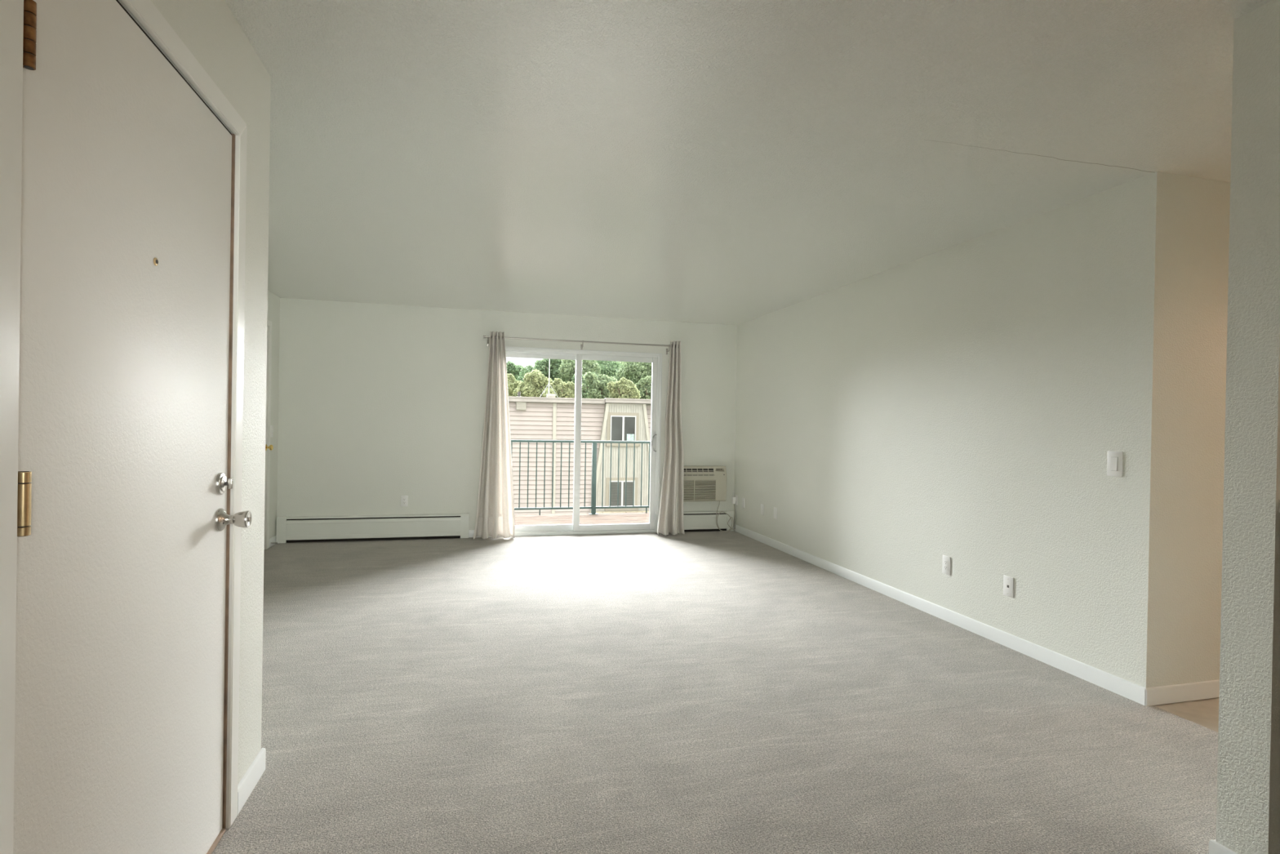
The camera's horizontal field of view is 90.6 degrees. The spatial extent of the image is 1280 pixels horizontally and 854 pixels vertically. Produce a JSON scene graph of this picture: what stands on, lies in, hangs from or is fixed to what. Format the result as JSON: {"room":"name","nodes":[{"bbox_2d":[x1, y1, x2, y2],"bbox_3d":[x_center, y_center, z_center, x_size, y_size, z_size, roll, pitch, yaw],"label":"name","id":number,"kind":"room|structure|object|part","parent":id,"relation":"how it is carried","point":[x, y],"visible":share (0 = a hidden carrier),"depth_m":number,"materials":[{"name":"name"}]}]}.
{"room":"empty living room","nodes":[
{"label":"empty living room","id":0,"kind":"room"},
{"bbox_2d":[120,0,271,784],"bbox_3d":[-1.375,0.005,-0.209,1.335,2.440,4.683,1,0,-15],"label":"wall","id":1,"kind":"structure","parent":0,"point":[209,29],"depth_m":2.07,"materials":[{"name":"white paint"}]},
{"bbox_2d":[0,0,251,853],"bbox_3d":[-1.137,0.142,1.452,0.199,2.158,1.060,1,0,-15],"label":"door","id":2,"kind":"structure","parent":1,"relation":"in","point":[123,190],"depth_m":1.30,"materials":[{"name":"white paint"}]},
{"bbox_3d":[-0.988,0.147,0.976,0.013,2.158,0.063,1,0,-15],"label":"casing","id":3,"kind":"part","parent":2,"relation":"part of","materials":[{"name":"white paint"}]},
{"bbox_3d":[-1.094,-0.905,1.453,0.013,0.063,1.060,1,0,-15],"label":"casing","id":4,"kind":"part","parent":2,"relation":"part of","materials":[{"name":"white paint"}]},
{"bbox_3d":[-1.237,0.138,1.941,0.013,2.158,0.063,1,0,-15],"label":"casing","id":5,"kind":"part","parent":2,"relation":"part of","materials":[{"name":"white paint"}]},
{"bbox_2d":[237,747,266,814],"bbox_3d":[-1.299,1.176,2.112,0.012,0.078,0.268,1,0,-15],"label":"baseboard","id":6,"kind":"structure","parent":1,"relation":"attached to","point":[248,782],"depth_m":2.10,"materials":[{"name":"white paint"}]},
{"bbox_2d":[263,290,279,550],"bbox_3d":[-3.089,-0.046,4.031,0.140,2.440,4.667,1,0,-15],"label":"wall","id":7,"kind":"structure","parent":0,"point":[273,301],"depth_m":6.18,"materials":[{"name":"white paint"}]},
{"bbox_2d":[263,320,273,549],"bbox_3d":[-3.387,0.081,5.595,0.070,2.160,0.927,1,0,-15],"label":"door","id":8,"kind":"structure","parent":7,"relation":"in","point":[268,447],"depth_m":5.98,"materials":[{"name":"white paint"}]},
{"bbox_3d":[-3.523,0.076,6.007,0.013,2.160,0.060,1,0,-15],"label":"casing","id":9,"kind":"part","parent":8,"relation":"part of","materials":[{"name":"white paint"}]},
{"bbox_3d":[-3.396,-0.969,5.582,0.013,0.060,0.927,1,0,-15],"label":"casing","id":10,"kind":"part","parent":8,"relation":"part of","materials":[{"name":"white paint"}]},
{"bbox_2d":[268,535,275,547],"bbox_3d":[-3.586,1.116,6.182,0.012,0.078,0.275,1,0,-15],"label":"baseboard","id":11,"kind":"structure","parent":7,"relation":"attached to","point":[273,539],"depth_m":6.14,"materials":[{"name":"white paint"}]},
{"bbox_2d":[276,297,737,529],"bbox_3d":[-1.264,-0.030,7.038,5.179,2.440,0.240,1,0,-15],"label":"wall","id":12,"kind":"structure","parent":0,"point":[379,404],"depth_m":6.63,"materials":[{"name":"white paint"}]},
{"bbox_2d":[275,512,469,543],"bbox_3d":[-2.712,1.036,6.513,1.835,0.257,0.068,1,0,-15],"label":"baseboard heater","id":13,"kind":"object","parent":12,"relation":"attached to","point":[436,526],"visible":0.98,"depth_m":6.47,"materials":[{"name":"white metal"}]},
{"bbox_3d":[-2.719,1.019,6.541,1.815,0.218,0.012,1,0,-15],"label":"panel","id":14,"kind":"part","parent":13,"relation":"part of","materials":[{"name":"white metal"}]},
{"bbox_3d":[-2.706,1.039,6.490,1.805,0.198,0.014,1,0,-15],"label":"panel","id":15,"kind":"part","parent":13,"relation":"part of","materials":[{"name":"white metal"}]},
{"bbox_2d":[286,513,460,519],"bbox_3d":[-2.709,0.919,6.510,1.815,0.017,0.052,1,0,-15],"label":"hood","id":16,"kind":"object","parent":13,"relation":"attached to","point":[436,516],"depth_m":6.52,"materials":[{"name":"white metal"}]},
{"bbox_2d":[400,495,408,506],"bbox_3d":[-2.460,0.773,6.608,0.070,0.115,0.008,1,0,-15],"label":"power outlet","id":17,"kind":"object","parent":12,"relation":"attached to","point":[404,499],"visible":1,"depth_m":6.61,"materials":[{"name":"white plastic"}]},
{"bbox_2d":[402,497,406,504],"bbox_3d":[-2.459,0.773,6.605,0.034,0.068,0.002,1,0,-15],"label":"receptacle","id":18,"kind":"object","parent":17,"relation":"attached to","point":[404,500],"depth_m":6.60,"materials":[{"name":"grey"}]},
{"bbox_2d":[468,529,491,537],"bbox_3d":[-1.716,1.145,6.802,0.238,0.078,0.012,1,0,-15],"label":"baseboard","id":19,"kind":"structure","parent":12,"relation":"attached to","point":[471,532],"depth_m":6.77,"materials":[{"name":"white paint"}]},
{"bbox_2d":[491,346,662,537],"bbox_3d":[-0.686,0.169,7.110,1.884,2.062,0.182,1,0,-15],"label":"door","id":20,"kind":"structure","parent":12,"relation":"in","point":[578,355],"depth_m":7.13,"materials":[{"name":"white plastic"}]},
{"bbox_3d":[-1.121,0.169,7.042,0.908,1.980,0.037,1,0,-15],"label":"fixed panel","id":21,"kind":"part","parent":20,"relation":"part of","materials":[{"name":"clear glass"}]},
{"bbox_3d":[-0.274,0.183,7.202,0.943,1.980,0.038,1,0,-15],"label":"sliding panel","id":22,"kind":"part","parent":20,"relation":"part of","materials":[{"name":"clear glass"}]},
{"bbox_3d":[0.161,0.184,7.290,0.032,0.220,0.009,1,0,-15],"label":"handle plate","id":23,"kind":"part","parent":20,"relation":"part of","materials":[{"name":"white plastic"}]},
{"bbox_3d":[0.159,0.184,7.260,0.080,0.204,0.015,1,0,-45],"label":"pull handle","id":24,"kind":"part","parent":20,"relation":"part of","materials":[{"name":"silver metal"}]},
{"bbox_2d":[483,334,675,354],"bbox_3d":[-0.628,-0.905,7.015,2.156,0.106,0.105,1,0,-15],"label":"curtain rod","id":25,"kind":"object","parent":12,"relation":"attached to","point":[485,336],"visible":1,"depth_m":6.97,"materials":[{"name":"grey metal"}]},
{"bbox_2d":[472,331,515,539],"bbox_3d":[-1.532,0.082,6.714,0.427,2.190,0.174,1,0,-15],"label":"curtain","id":26,"kind":"object","parent":25,"relation":"hanging from","point":[495,516],"visible":1,"depth_m":6.73,"materials":[{"name":"fabric"}]},
{"bbox_2d":[657,340,684,535],"bbox_3d":[0.329,0.113,7.145,0.315,2.190,0.238,1,0,-30],"label":"curtain","id":27,"kind":"object","parent":25,"relation":"hanging from","point":[670,519],"visible":1,"depth_m":7.18,"materials":[{"name":"fabric"}]},
{"bbox_2d":[683,501,711,511],"bbox_3d":[0.529,0.926,7.381,0.630,0.116,0.010,1,0,-15],"label":"board","id":28,"kind":"object","parent":12,"relation":"attached to","point":[691,505],"visible":0.47,"depth_m":7.41,"materials":[{"name":"white wood"}]},
{"bbox_2d":[683,510,733,531],"bbox_3d":[0.676,1.103,7.390,0.875,0.231,0.068,1,0,-15],"label":"baseboard heater","id":29,"kind":"object","parent":12,"relation":"attached to","point":[695,521],"visible":0.58,"depth_m":7.39,"materials":[{"name":"white metal"}]},
{"bbox_2d":[683,511,727,513],"bbox_3d":[0.678,0.999,7.387,0.855,0.017,0.052,1,0,-15],"label":"hood","id":30,"kind":"object","parent":29,"relation":"attached to","point":[694,512],"depth_m":7.40,"materials":[{"name":"white metal"}]},
{"bbox_3d":[0.682,1.107,7.367,0.845,0.172,0.014,1,0,-15],"label":"panel","id":31,"kind":"part","parent":29,"relation":"part of","materials":[{"name":"white metal"}]},
{"bbox_2d":[683,465,735,532],"bbox_3d":[0.753,0.838,7.370,0.767,0.764,0.141,1,0,-15],"label":"air conditioner","id":32,"kind":"object","parent":12,"relation":"attached to","point":[701,482],"visible":0.95,"depth_m":7.32,"materials":[{"name":"beige plastic"}]},
{"bbox_2d":[684,467,715,475],"bbox_3d":[0.643,0.519,7.292,0.465,0.089,0.021,1,0,-15],"label":"outlet","id":33,"kind":"object","parent":32,"relation":"attached to","point":[687,471],"depth_m":7.30,"materials":[{"name":"beige plastic"}]},
{"bbox_3d":[0.931,0.502,7.373,0.112,0.038,0.008,1,0,-15],"label":"control panel","id":34,"kind":"part","parent":32,"relation":"part of","materials":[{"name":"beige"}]},
{"bbox_3d":[1.002,1.045,7.395,0.248,0.358,0.062,1,0,-15],"label":"power cord","id":35,"kind":"part","parent":32,"relation":"part of","materials":[{"name":"beige plastic"}]},
{"bbox_2d":[212,530,1218,853],"bbox_3d":[1.696,1.322,3.044,8.951,0.120,9.420,1,0,-15],"label":"floor","id":36,"kind":"structure","parent":0,"point":[710,691],"depth_m":2.68,"materials":[{"name":"grey carpet"}]},
{"bbox_2d":[225,0,1271,324],"bbox_3d":[1.737,-1.258,3.045,8.951,0.160,9.450,1,0,-15],"label":"ceiling","id":37,"kind":"structure","parent":0,"point":[713,162],"depth_m":2.58,"materials":[{"name":"white paint"}]},
{"bbox_2d":[926,139,1152,172],"bbox_3d":[1.764,-1.176,2.753,1.219,0.002,0.012,1,0,-14],"label":"ceiling crack","id":38,"kind":"structure","parent":37,"relation":"attached to","point":[926,140],"depth_m":2.79,"materials":[{"name":"beige paint"}]},
{"bbox_2d":[733,171,1180,688],"bbox_3d":[1.805,0.033,5.231,0.140,2.440,4.795,1,0,-15],"label":"wall","id":39,"kind":"structure","parent":0,"point":[966,402],"depth_m":3.71,"materials":[{"name":"white paint"}]},
{"bbox_2d":[734,494,737,505],"bbox_3d":[1.131,0.859,7.472,0.016,0.118,0.075,1,0,-15],"label":"power outlet","id":40,"kind":"object","parent":39,"relation":"attached to","point":[735,495],"visible":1,"depth_m":7.45,"materials":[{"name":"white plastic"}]},
{"bbox_2d":[742,497,744,508],"bbox_3d":[1.187,0.874,7.272,0.007,0.115,0.070,1,0,-15],"label":"wall plate","id":41,"kind":"object","parent":39,"relation":"attached to","point":[743,499],"visible":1,"depth_m":7.27,"materials":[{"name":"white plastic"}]},
{"bbox_2d":[773,506,777,519],"bbox_3d":[1.389,0.883,6.493,0.007,0.115,0.070,1,0,-15],"label":"wall plate","id":42,"kind":"object","parent":39,"relation":"attached to","point":[775,508],"visible":1,"depth_m":6.48,"materials":[{"name":"white plastic"}]},
{"bbox_2d":[733,524,1145,705],"bbox_3d":[1.711,1.212,5.216,0.012,0.078,4.799,1,0,-15],"label":"baseboard","id":43,"kind":"structure","parent":39,"relation":"attached to","point":[1129,690],"depth_m":3.82,"materials":[{"name":"white paint"}]},
{"bbox_2d":[942,555,951,575],"bbox_3d":[1.999,0.902,4.131,0.008,0.118,0.070,1,0,-15],"label":"power outlet","id":44,"kind":"object","parent":39,"relation":"attached to","point":[946,560],"visible":1,"depth_m":4.12,"materials":[{"name":"white plastic"}]},
{"bbox_2d":[943,559,947,570],"bbox_3d":[1.997,0.901,4.130,0.002,0.068,0.034,1,0,-15],"label":"receptacle","id":45,"kind":"object","parent":44,"relation":"attached to","point":[945,561],"depth_m":4.13,"materials":[{"name":"grey plastic"}]},
{"bbox_2d":[1003,575,1013,597],"bbox_3d":[2.124,0.919,3.649,0.007,0.115,0.070,1,0,-15],"label":"phone jack","id":46,"kind":"object","parent":39,"relation":"attached to","point":[1008,582],"visible":1,"depth_m":3.64,"materials":[{"name":"white plastic"}]},
{"bbox_2d":[1106,450,1123,476],"bbox_3d":[2.288,0.178,3.052,0.012,0.122,0.076,1,0,-15],"label":"light switch","id":47,"kind":"object","parent":39,"relation":"attached to","point":[1114,459],"visible":1,"depth_m":3.05,"materials":[{"name":"white plastic"}]},
{"bbox_2d":[1168,174,1230,684],"bbox_3d":[3.506,0.072,3.268,2.172,2.440,0.140,1,0,-15],"label":"wall","id":48,"kind":"structure","parent":0,"point":[1204,203],"depth_m":2.97,"materials":[{"name":"white paint"}]},
{"bbox_2d":[1144,679,1219,706],"bbox_3d":[3.384,1.251,3.169,2.222,0.078,0.012,1,0,-15],"label":"baseboard","id":49,"kind":"structure","parent":48,"relation":"attached to","point":[1162,695],"depth_m":2.94,"materials":[{"name":"white paint"}]},
{"bbox_2d":[1216,0,1279,853],"bbox_3d":[3.209,0.072,2.159,3.104,2.440,0.124,1,0,-15],"label":"wall partition","id":50,"kind":"structure","parent":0,"point":[1248,806],"depth_m":1.76,"materials":[{"name":"white paint"}]},
{"bbox_2d":[1208,839,1237,853],"bbox_3d":[1.679,1.235,1.779,0.012,0.065,0.134,1,0,-15],"label":"baseboard","id":51,"kind":"structure","parent":50,"relation":"attached to","point":[1215,847],"depth_m":1.82,"materials":[{"name":"white paint"}]},
{"label":"outside","id":52,"kind":"structure","parent":0,"visible":0},
{"bbox_3d":[-13.716,6.348,72.569,170.000,0.200,132.740,1,0,-15],"label":"lawn","id":53,"kind":"structure","parent":52,"visible":0},
{"bbox_2d":[506,373,524,396],"bbox_3d":[-8.872,1.394,43.543,2.416,10.183,2.090,1,0,-15],"label":"tree","id":54,"kind":"object","parent":53,"relation":"on","point":[513,384],"visible":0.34,"depth_m":43.04,"materials":[{"name":"green plant"}]},
{"bbox_2d":[506,360,524,379],"bbox_3d":[-10.956,0.350,54.111,2.504,12.093,2.229,1,0,22],"label":"tree","id":55,"kind":"object","parent":53,"relation":"on","point":[513,369],"visible":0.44,"depth_m":53.42,"materials":[{"name":"green plant"}]},
{"bbox_2d":[515,376,524,382],"bbox_3d":[-8.456,1.375,46.421,2.793,10.207,1.991,1,0,-15],"label":"tree","id":56,"kind":"object","parent":53,"relation":"on","point":[520,378],"visible":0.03,"depth_m":46.30,"materials":[{"name":"green plant"}]},
{"bbox_2d":[512,368,552,397],"bbox_3d":[-6.769,1.381,41.061,2.944,10.308,2.404,1,0,-15],"label":"tree","id":57,"kind":"object","parent":53,"relation":"on","point":[535,384],"visible":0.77,"depth_m":40.39,"materials":[{"name":"green plant"}]},
{"bbox_2d":[518,358,572,382],"bbox_3d":[-6.911,0.169,49.407,5.218,12.643,3.352,1,0,-12],"label":"tree","id":58,"kind":"object","parent":53,"relation":"on","point":[542,366],"visible":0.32,"depth_m":48.30,"materials":[{"name":"green plant"}]},
{"bbox_2d":[542,377,575,398],"bbox_3d":[-4.920,1.790,38.654,2.140,9.577,1.983,1,0,-29],"label":"tree","id":59,"kind":"object","parent":53,"relation":"on","point":[562,389],"visible":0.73,"depth_m":38.13,"materials":[{"name":"green plant"}]},
{"bbox_2d":[558,359,600,382],"bbox_3d":[-4.621,0.517,46.864,3.173,12.051,3.283,1,0,-15],"label":"tree","id":60,"kind":"object","parent":53,"relation":"on","point":[566,369],"visible":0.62,"depth_m":46.19,"materials":[{"name":"green plant"}]},
{"bbox_2d":[508,395,651,514],"bbox_3d":[-4.918,2.654,30.816,34.400,8.031,9.320,1,0,-15],"label":"apartment building","id":61,"kind":"structure","parent":53,"relation":"on","point":[531,418],"depth_m":28.08,"materials":[{"name":"beige"}]},
{"bbox_2d":[515,401,526,409],"bbox_3d":[-5.158,-0.909,27.471,0.420,0.340,0.130,1,0,-15],"label":"wall vent","id":62,"kind":"object","parent":61,"relation":"attached to","point":[519,405],"depth_m":27.43,"materials":[{"name":"beige plastic"}]},
{"bbox_2d":[540,359,558,397],"bbox_3d":[-4.069,-2.865,28.395,0.900,3.200,0.749,1,0,-15],"label":"antenna mast","id":63,"kind":"object","parent":61,"relation":"on","point":[548,395],"visible":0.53,"depth_m":28.25,"materials":[{"name":"grey metal"}]},
{"bbox_3d":[-2.060,2.745,28.405,1.157,7.650,0.620,1,0,-15],"label":"bay trim","id":64,"kind":"part","parent":61,"relation":"part of","materials":[{"name":"beige"}]},
{"bbox_3d":[-1.090,2.997,28.367,0.495,1.080,0.024,1,0,-15],"label":"pane","id":65,"kind":"part","parent":61,"relation":"part of","materials":[{"name":"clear glass"}]},
{"bbox_2d":[610,481,621,504],"bbox_3d":[-1.086,2.991,28.354,0.475,1.053,0.002,1,0,-15],"label":"blind","id":66,"kind":"object","parent":61,"relation":"hanging from","point":[614,490],"depth_m":28.35,"materials":[{"name":"grey"}]},
{"bbox_3d":[-1.040,0.088,28.353,0.495,1.100,0.024,1,0,-15],"label":"pane","id":67,"kind":"part","parent":61,"relation":"part of","materials":[{"name":"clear glass"}]},
{"bbox_3d":[-0.823,3.702,28.461,1.540,0.120,0.110,1,0,-15],"label":"sill","id":68,"kind":"part","parent":61,"relation":"part of","materials":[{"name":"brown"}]},
{"bbox_3d":[-0.729,2.767,28.771,3.608,7.650,0.500,1,0,-15],"label":"bay panel","id":69,"kind":"part","parent":61,"relation":"part of","materials":[{"name":"beige wood"}]},
{"bbox_3d":[-0.773,0.802,28.446,1.540,0.120,0.110,1,0,-15],"label":"sill","id":70,"kind":"part","parent":61,"relation":"part of","materials":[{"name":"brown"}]},
{"bbox_3d":[-0.523,3.006,28.514,0.495,1.080,0.024,1,0,-15],"label":"pane","id":71,"kind":"part","parent":61,"relation":"part of","materials":[{"name":"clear glass"}]},
{"bbox_2d":[622,481,633,505],"bbox_3d":[-0.520,3.000,28.501,0.475,1.053,0.002,1,0,-15],"label":"blind","id":72,"kind":"object","parent":61,"relation":"hanging from","point":[629,484],"depth_m":28.50,"materials":[{"name":"grey"}]},
{"bbox_3d":[-0.473,0.097,28.499,0.495,1.100,0.024,1,0,-15],"label":"pane","id":73,"kind":"part","parent":61,"relation":"part of","materials":[{"name":"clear glass"}]},
{"bbox_3d":[0.579,2.788,29.088,1.226,7.650,0.620,1,0,-15],"label":"bay trim","id":74,"kind":"part","parent":61,"relation":"part of","materials":[{"name":"beige"}]},
{"bbox_2d":[571,373,597,398],"bbox_3d":[-3.832,1.409,43.522,2.308,10.328,1.923,1,0,3],"label":"tree","id":75,"kind":"object","parent":53,"relation":"on","point":[584,394],"visible":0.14,"depth_m":42.97,"materials":[{"name":"green plant"}]},
{"bbox_2d":[582,371,617,398],"bbox_3d":[-2.638,1.498,41.148,2.128,10.214,2.735,1,0,27],"label":"tree","id":76,"kind":"object","parent":53,"relation":"on","point":[597,388],"visible":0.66,"depth_m":40.44,"materials":[{"name":"green plant"}]},
{"bbox_2d":[595,360,624,377],"bbox_3d":[-2.482,0.128,54.169,5.634,12.829,4.986,1,0,-32],"label":"tree","id":77,"kind":"object","parent":53,"relation":"on","point":[609,368],"visible":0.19,"depth_m":52.88,"materials":[{"name":"green plant"}]},
{"bbox_2d":[606,377,640,398],"bbox_3d":[-1.089,1.782,38.999,2.150,9.722,1.636,1,0,-12],"label":"tree","id":78,"kind":"object","parent":53,"relation":"on","point":[624,388],"visible":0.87,"depth_m":38.60,"materials":[{"name":"green plant"}]},
{"bbox_2d":[613,361,652,384],"bbox_3d":[0.273,0.200,49.653,5.481,12.827,4.694,1,0,-6],"label":"tree","id":79,"kind":"object","parent":53,"relation":"on","point":[633,371],"visible":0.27,"depth_m":48.30,"materials":[{"name":"green plant"}]},
{"bbox_2d":[635,375,651,399],"bbox_3d":[0.457,1.520,44.630,2.618,10.243,2.156,1,0,18],"label":"tree","id":80,"kind":"object","parent":53,"relation":"on","point":[644,384],"visible":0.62,"depth_m":44.02,"materials":[{"name":"green plant"}]},
{"bbox_3d":[-0.088,1.225,4.255,26.000,11.200,6.240,1,0,-15],"label":"wall","id":81,"kind":"structure","parent":0,"visible":0},
{"bbox_3d":[-0.963,1.403,8.225,6.100,0.203,1.878,1,0,-15],"label":"joist","id":82,"kind":"object","parent":81,"relation":"attached to","visible":0},
{"bbox_2d":[514,511,648,524],"bbox_3d":[-0.964,1.282,8.235,6.100,0.035,1.897,1,0,-15],"label":"deck","id":83,"kind":"object","parent":82,"relation":"on","point":[602,517],"visible":0.02,"depth_m":8.72,"materials":[{"name":"wood"}]},
{"bbox_2d":[511,440,650,515],"bbox_3d":[-1.187,0.723,9.048,6.042,1.068,0.110,1,0,-15],"label":"balcony railing","id":84,"kind":"object","parent":83,"relation":"on","point":[593,507],"visible":0.27,"depth_m":9.15,"materials":[{"name":"green metal"}]},
{"bbox_3d":[-1.157,0.206,9.051,6.000,0.034,0.056,1,0,-15],"label":"rail","id":85,"kind":"part","parent":84,"relation":"part of","materials":[{"name":"green metal"}]},
{"bbox_3d":[-1.174,1.163,9.056,6.000,0.029,0.026,1,0,-15],"label":"rail","id":86,"kind":"part","parent":84,"relation":"part of","materials":[{"name":"grey paint"}]},
{"bbox_3d":[-0.668,0.745,9.182,0.060,1.040,0.060,1,0,-15],"label":"post","id":87,"kind":"part","parent":84,"relation":"part of","materials":[{"name":"green metal"}]}
]}

